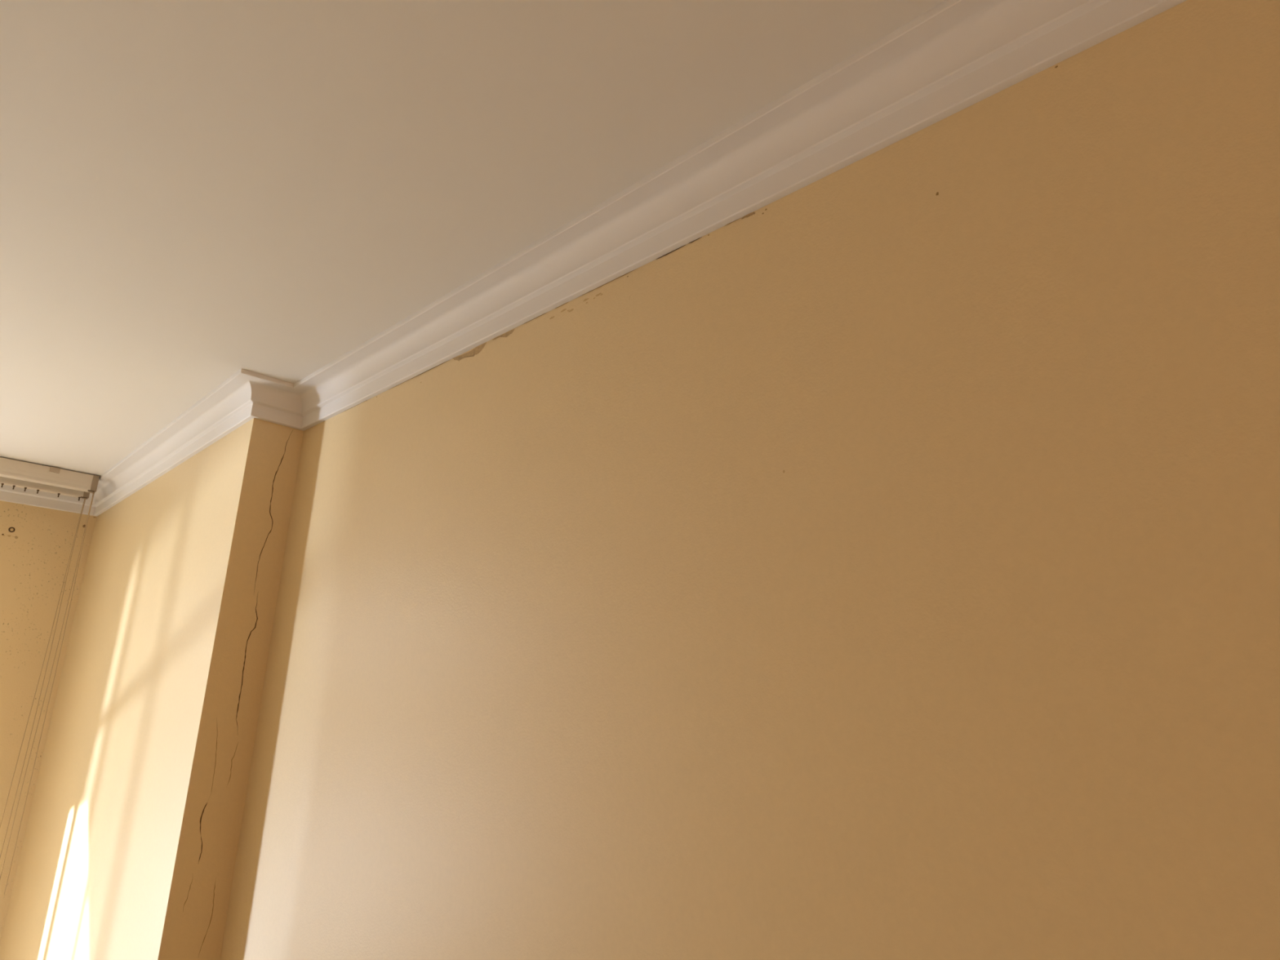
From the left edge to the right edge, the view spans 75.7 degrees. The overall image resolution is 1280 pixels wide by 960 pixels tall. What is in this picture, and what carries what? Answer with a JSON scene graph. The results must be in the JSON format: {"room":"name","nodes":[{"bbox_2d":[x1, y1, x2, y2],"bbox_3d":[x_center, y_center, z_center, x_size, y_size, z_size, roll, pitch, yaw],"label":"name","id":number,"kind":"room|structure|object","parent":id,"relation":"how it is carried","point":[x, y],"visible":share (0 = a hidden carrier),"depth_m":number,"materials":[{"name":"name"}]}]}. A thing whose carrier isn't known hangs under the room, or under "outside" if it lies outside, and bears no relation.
{"room":"room interior","nodes":[
{"label":"room interior","id":0,"kind":"room"},
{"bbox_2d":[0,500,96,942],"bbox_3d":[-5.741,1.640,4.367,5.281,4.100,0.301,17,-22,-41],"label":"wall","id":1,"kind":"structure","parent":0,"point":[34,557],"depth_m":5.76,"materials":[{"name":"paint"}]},
{"bbox_2d":[8,527,14,532],"bbox_3d":[-4.423,0.349,5.796,0.037,0.037,0.009,17,-22,-41],"label":"screw","id":2,"kind":"object","parent":1,"relation":"attached to","point":[11,529],"visible":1,"depth_m":5.79,"materials":[{"name":"brown metal"}]},
{"bbox_2d":[0,417,303,959],"bbox_3d":[-2.828,1.847,4.712,0.560,4.100,3.209,17,-22,-41],"label":"wall pier","id":3,"kind":"object","parent":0,"point":[129,850],"visible":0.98,"depth_m":4.01,"materials":[{"name":"yellow paint"}]},
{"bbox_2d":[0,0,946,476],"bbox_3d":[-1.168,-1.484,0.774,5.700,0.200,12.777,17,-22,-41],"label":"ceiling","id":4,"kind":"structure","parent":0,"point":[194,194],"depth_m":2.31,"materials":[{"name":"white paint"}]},
{"bbox_2d":[0,476,89,857],"bbox_3d":[-5.367,0.857,4.227,3.900,2.650,0.067,17,-22,-41],"label":"cord","id":5,"kind":"object","parent":4,"relation":"hanging from","point":[3,481],"visible":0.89,"depth_m":5.61,"materials":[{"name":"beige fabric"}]},
{"bbox_2d":[0,457,99,894],"bbox_3d":[-5.208,0.818,4.073,3.912,2.650,0.086,17,-22,-41],"label":"blind rail","id":6,"kind":"object","parent":4,"relation":"hanging from","point":[11,468],"visible":1,"depth_m":5.48,"materials":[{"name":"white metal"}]},
{"bbox_2d":[219,0,1279,959],"bbox_3d":[1.595,0.806,0.599,9.550,4.100,0.301,-14,-22,43],"label":"wall","id":7,"kind":"structure","parent":0,"point":[882,562],"depth_m":1.77,"materials":[{"name":"yellow paint"}]},
{"bbox_2d":[0,0,1186,516],"bbox_3d":[-0.442,-0.788,2.394,13.096,0.178,4.170,-5,-18,24],"label":"crown molding","id":8,"kind":"structure","parent":7,"relation":"attached to","point":[957,55],"depth_m":2.29,"materials":[{"name":"white paint"}]}
]}

